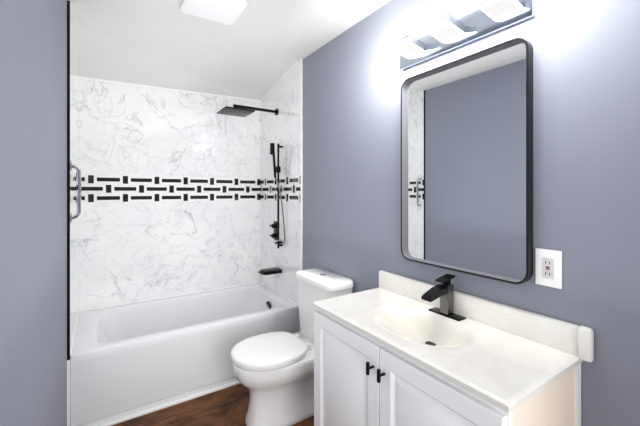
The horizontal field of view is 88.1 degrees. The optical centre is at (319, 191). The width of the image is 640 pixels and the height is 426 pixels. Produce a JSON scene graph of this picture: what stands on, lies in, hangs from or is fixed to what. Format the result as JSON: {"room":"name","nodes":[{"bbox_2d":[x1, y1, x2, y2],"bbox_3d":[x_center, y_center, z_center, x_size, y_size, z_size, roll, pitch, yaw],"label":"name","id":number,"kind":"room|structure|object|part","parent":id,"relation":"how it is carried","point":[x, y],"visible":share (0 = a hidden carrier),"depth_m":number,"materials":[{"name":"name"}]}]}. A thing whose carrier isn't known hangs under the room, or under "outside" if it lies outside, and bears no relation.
{"room":"bathroom","nodes":[
{"label":"bathroom","id":0,"kind":"room"},
{"bbox_2d":[0,0,66,425],"bbox_3d":[-0.599,0.155,0.511,0.100,2.440,3.110,0,0,-33],"label":"wall","id":1,"kind":"structure","parent":0,"point":[33,33],"depth_m":0.97,"materials":[{"name":"grey paint"}]},
{"bbox_2d":[67,0,69,359],"bbox_3d":[-1.401,-0.065,1.844,0.013,2.000,0.008,0,0,-33],"label":"trim tile edge","id":2,"kind":"object","parent":1,"relation":"attached to","point":[68,2],"depth_m":1.84,"materials":[{"name":"black metal"}]},
{"bbox_2d":[67,360,69,425],"bbox_3d":[-1.401,1.155,1.844,0.013,0.440,0.008,0,0,-33],"label":"trim tile edge","id":3,"kind":"object","parent":1,"relation":"attached to","point":[68,361],"depth_m":1.84,"materials":[{"name":"white"}]},
{"bbox_2d":[70,5,78,356],"bbox_3d":[-1.694,0.155,2.202,0.112,2.440,0.920,0,0,-33],"label":"tile","id":4,"kind":"structure","parent":1,"relation":"attached to","point":[74,73],"depth_m":2.07,"materials":[{"name":"white tile"}]},
{"bbox_2d":[70,160,80,222],"bbox_3d":[-1.405,-0.002,1.907,0.050,0.362,0.064,0,0,-33],"label":"grab rail","id":5,"kind":"object","parent":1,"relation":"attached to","point":[77,214],"visible":1,"depth_m":1.90,"materials":[{"name":"silver metal"}]},
{"bbox_2d":[94,380,240,425],"bbox_3d":[-0.756,1.366,2.270,1.434,0.018,0.033,0,0,-33],"label":"trim","id":6,"kind":"structure","parent":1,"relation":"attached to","point":[230,384],"depth_m":2.11,"materials":[{"name":"white wood"}]},
{"bbox_2d":[79,79,260,310],"bbox_3d":[-1.250,0.155,2.981,1.484,2.440,0.100,0,0,-33],"label":"wall tile","id":7,"kind":"structure","parent":0,"point":[171,184],"depth_m":2.86,"materials":[{"name":"stone"}]},
{"bbox_2d":[79,77,260,101],"bbox_3d":[-1.221,-0.897,2.937,1.484,0.060,0.004,0,0,-33],"label":"trim","id":8,"kind":"structure","parent":7,"relation":"attached to","point":[85,78],"depth_m":2.85,"materials":[{"name":"white"}]},
{"bbox_2d":[73,17,291,99],"bbox_3d":[-1.065,-0.996,2.697,1.708,0.298,0.779,0,0,-33],"label":"ceiling","id":9,"kind":"structure","parent":0,"point":[104,51],"depth_m":2.57,"materials":[{"name":"paint"}]},
{"bbox_2d":[112,384,313,425],"bbox_3d":[-0.177,1.405,1.335,1.708,0.060,4.030,0,0,-33],"label":"floor","id":10,"kind":"structure","parent":0,"point":[229,406],"depth_m":2.06,"materials":[{"name":"brown wood"}]},
{"bbox_2d":[70,282,299,425],"bbox_3d":[-0.999,1.143,2.596,1.484,0.465,0.820,0,0,-33],"label":"bathtub","id":11,"kind":"object","parent":10,"relation":"on","point":[126,359],"depth_m":2.23,"materials":[{"name":"white ceramic"}]},
{"bbox_3d":[-1.619,0.914,2.194,0.006,0.009,0.816,0,0,-33],"label":"trim caulk","id":12,"kind":"part","parent":11,"relation":"part of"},
{"bbox_3d":[-1.221,0.914,2.937,1.484,0.009,0.006,0,0,-33],"label":"back trim caulk","id":13,"kind":"part","parent":11,"relation":"part of","materials":[{"name":"white plastic"}]},
{"bbox_3d":[-0.381,0.914,3.001,0.006,0.009,0.816,0,0,-33],"label":"trim caulk","id":14,"kind":"part","parent":11,"relation":"part of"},
{"bbox_2d":[231,268,352,425],"bbox_3d":[-0.195,0.964,2.075,0.722,0.822,0.452,0,0,-33],"label":"toilet","id":15,"kind":"object","parent":10,"relation":"on","point":[276,368],"visible":0.8,"depth_m":1.96,"materials":[{"name":"white ceramic"}]},
{"bbox_3d":[-0.311,0.969,1.999,0.430,0.023,0.380,0,0,-33],"label":"seat","id":16,"kind":"part","parent":15,"relation":"part of","materials":[{"name":"white plastic"}]},
{"bbox_3d":[-0.311,0.942,1.999,0.444,0.030,0.390,0,0,-33],"label":"lid","id":17,"kind":"part","parent":15,"relation":"part of","materials":[{"name":"white plastic"}]},
{"bbox_3d":[0.019,0.579,2.215,0.212,0.042,0.452,0,0,-33],"label":"tank lid","id":18,"kind":"part","parent":15,"relation":"part of","materials":[{"name":"white ceramic"}]},
{"bbox_3d":[0.024,0.795,2.218,0.200,0.390,0.430,0,0,-33],"label":"tank","id":19,"kind":"part","parent":15,"relation":"part of","materials":[{"name":"white ceramic"}]},
{"bbox_2d":[312,270,593,425],"bbox_3d":[0.411,0.873,1.350,0.501,1.005,0.987,0,0,-33],"label":"vanity","id":20,"kind":"object","parent":10,"relation":"on","point":[404,351],"visible":1,"depth_m":1.21,"materials":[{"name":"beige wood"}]},
{"bbox_3d":[0.103,0.928,1.445,0.019,0.683,0.460,0,0,-33],"label":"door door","id":21,"kind":"part","parent":20,"relation":"part of","materials":[{"name":"white paint"}]},
{"bbox_3d":[0.181,0.669,1.255,0.012,0.048,0.012,0,0,-33],"label":"pull bar handle","id":22,"kind":"part","parent":20,"relation":"part of","materials":[{"name":"black metal"}]},
{"bbox_3d":[0.214,0.669,1.205,0.012,0.048,0.012,0,0,-33],"label":"pull bar handle","id":23,"kind":"part","parent":20,"relation":"part of","materials":[{"name":"black metal"}]},
{"bbox_3d":[0.356,0.928,1.057,0.019,0.683,0.460,0,0,-33],"label":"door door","id":24,"kind":"part","parent":20,"relation":"part of","materials":[{"name":"white paint"}]},
{"bbox_2d":[421,274,465,320],"bbox_3d":[0.516,0.457,1.438,0.169,0.173,0.156,0,0,-33],"label":"faucet","id":25,"kind":"object","parent":20,"relation":"on","point":[449,305],"depth_m":1.45,"materials":[{"name":"black metal"}]},
{"bbox_2d":[68,0,390,64],"bbox_3d":[0.016,-1.105,1.040,1.708,0.080,3.325,0,0,-33],"label":"ceiling","id":26,"kind":"structure","parent":0,"point":[282,31],"depth_m":2.08,"materials":[{"name":"white paint"}]},
{"bbox_2d":[180,0,247,24],"bbox_3d":[-0.605,-1.054,1.880,0.310,0.022,0.310,0,0,-33],"label":"ceiling exhaust fan","id":27,"kind":"object","parent":26,"relation":"attached to","point":[226,12],"visible":1,"depth_m":1.89,"materials":[{"name":"white plastic"}]},
{"bbox_2d":[301,59,301,269],"bbox_3d":[-0.149,0.155,2.661,0.013,2.440,0.008,0,0,-33],"label":"trim tile edge","id":28,"kind":"object","parent":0,"point":[301,59],"depth_m":2.66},
{"bbox_2d":[302,0,639,425],"bbox_3d":[0.748,0.155,1.389,0.100,2.440,3.110,0,0,-33],"label":"wall","id":29,"kind":"structure","parent":0,"point":[586,53],"depth_m":1.19,"materials":[{"name":"grey paint"}]},
{"bbox_2d":[217,104,284,274],"bbox_3d":[-0.551,-0.021,2.798,0.512,1.479,0.450,0,0,-33],"label":"shower","id":30,"kind":"object","parent":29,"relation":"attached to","point":[236,110],"visible":1,"depth_m":2.89,"materials":[{"name":"black metal"}]},
{"bbox_3d":[-0.566,-0.730,2.908,0.398,0.022,0.022,0,0,-33],"label":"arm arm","id":31,"kind":"part","parent":30,"relation":"part of","materials":[{"name":"black metal"}]},
{"bbox_3d":[-0.436,0.703,2.939,0.164,0.032,0.110,0,0,-33],"label":"tub spout","id":32,"kind":"part","parent":30,"relation":"part of","materials":[{"name":"black metal"}]},
{"bbox_3d":[-0.405,0.355,3.037,0.006,0.170,0.090,0,0,-33],"label":"valve plate","id":33,"kind":"part","parent":30,"relation":"part of","materials":[{"name":"black metal"}]},
{"bbox_3d":[-0.367,0.035,2.912,0.018,0.920,0.018,0,0,-33],"label":"rail bar arm","id":34,"kind":"part","parent":30,"relation":"part of","materials":[{"name":"black metal"}]},
{"bbox_3d":[-0.338,0.160,2.801,0.033,0.580,0.223,0,0,-33],"label":"hose cord","id":35,"kind":"part","parent":30,"relation":"part of","materials":[{"name":"black metal"}]},
{"bbox_2d":[261,60,300,302],"bbox_3d":[-0.357,0.155,3.074,0.112,2.440,0.920,0,0,-33],"label":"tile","id":36,"kind":"structure","parent":29,"relation":"attached to","point":[283,129],"depth_m":2.92,"materials":[{"name":"white tile"}]},
{"bbox_2d":[392,0,534,69],"bbox_3d":[0.561,-0.706,1.457,0.136,0.118,0.648,0,0,-33],"label":"light","id":37,"kind":"object","parent":29,"relation":"attached to","point":[448,33],"visible":1,"depth_m":1.41,"materials":[{"name":"white glass"}]},
{"bbox_3d":[0.434,-0.698,1.630,0.111,0.023,0.113,0,0,-33],"label":"lamp shade","id":38,"kind":"part","parent":37,"relation":"part of","materials":[{"name":"white glass"}]},
{"bbox_2d":[396,44,420,56],"bbox_3d":[0.434,-0.695,1.629,0.085,0.017,0.086,0,0,-33],"label":"diffuser","id":39,"kind":"object","parent":37,"relation":"attached to","point":[406,50],"depth_m":1.62,"materials":[{"name":"white glass"}]},
{"bbox_3d":[0.436,-0.714,1.631,0.116,0.049,0.112,0,0,-33],"label":"lamp shade","id":40,"kind":"part","parent":37,"relation":"part of","materials":[{"name":"grey glass"}]},
{"bbox_3d":[0.439,-0.733,1.633,0.111,0.028,0.112,0,0,-33],"label":"lamp shade","id":41,"kind":"part","parent":37,"relation":"part of","materials":[{"name":"white glass"}]},
{"bbox_2d":[431,25,459,40],"bbox_3d":[0.550,-0.695,1.450,0.085,0.017,0.086,0,0,-33],"label":"diffuser","id":42,"kind":"object","parent":37,"relation":"attached to","point":[440,32],"depth_m":1.44,"materials":[{"name":"white glass"}]},
{"bbox_3d":[0.551,-0.698,1.450,0.111,0.023,0.113,0,0,-33],"label":"lamp shade","id":43,"kind":"part","parent":37,"relation":"part of","materials":[{"name":"white glass"}]},
{"bbox_3d":[0.553,-0.714,1.452,0.116,0.049,0.112,0,0,-33],"label":"lamp shade","id":44,"kind":"part","parent":37,"relation":"part of","materials":[{"name":"grey glass"}]},
{"bbox_3d":[0.556,-0.733,1.453,0.111,0.028,0.112,0,0,-33],"label":"lamp shade","id":45,"kind":"part","parent":37,"relation":"part of","materials":[{"name":"white glass"}]},
{"bbox_3d":[0.682,-0.698,1.250,0.111,0.023,0.113,0,0,-33],"label":"lamp shade","id":46,"kind":"part","parent":37,"relation":"part of","materials":[{"name":"white glass"}]},
{"bbox_2d":[483,0,517,17],"bbox_3d":[0.681,-0.695,1.250,0.085,0.017,0.086,0,0,-33],"label":"diffuser","id":47,"kind":"object","parent":37,"relation":"attached to","point":[493,8],"depth_m":1.25,"materials":[{"name":"white glass"}]},
{"bbox_3d":[0.684,-0.714,1.252,0.116,0.049,0.112,0,0,-33],"label":"lamp shade","id":48,"kind":"part","parent":37,"relation":"part of","materials":[{"name":"grey glass"}]},
{"bbox_2d":[401,38,532,283],"bbox_3d":[0.606,-0.117,1.480,0.037,0.931,0.623,0,0,-33],"label":"mirror","id":49,"kind":"object","parent":29,"relation":"attached to","point":[467,121],"visible":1,"depth_m":1.43,"materials":[{"name":"clear glass"}]},
{"bbox_2d":[379,270,578,355],"bbox_3d":[0.602,0.495,1.496,0.021,0.097,0.951,0,0,-33],"label":"backsplash","id":50,"kind":"structure","parent":29,"relation":"attached to","point":[554,333],"depth_m":1.30,"materials":[{"name":"stone"}]},
{"bbox_2d":[535,248,561,288],"bbox_3d":[0.816,0.272,1.184,0.009,0.132,0.084,0,0,-33],"label":"outlet","id":51,"kind":"object","parent":29,"relation":"attached to","point":[548,263],"visible":1,"depth_m":1.18,"materials":[{"name":"white plastic"}]}
]}

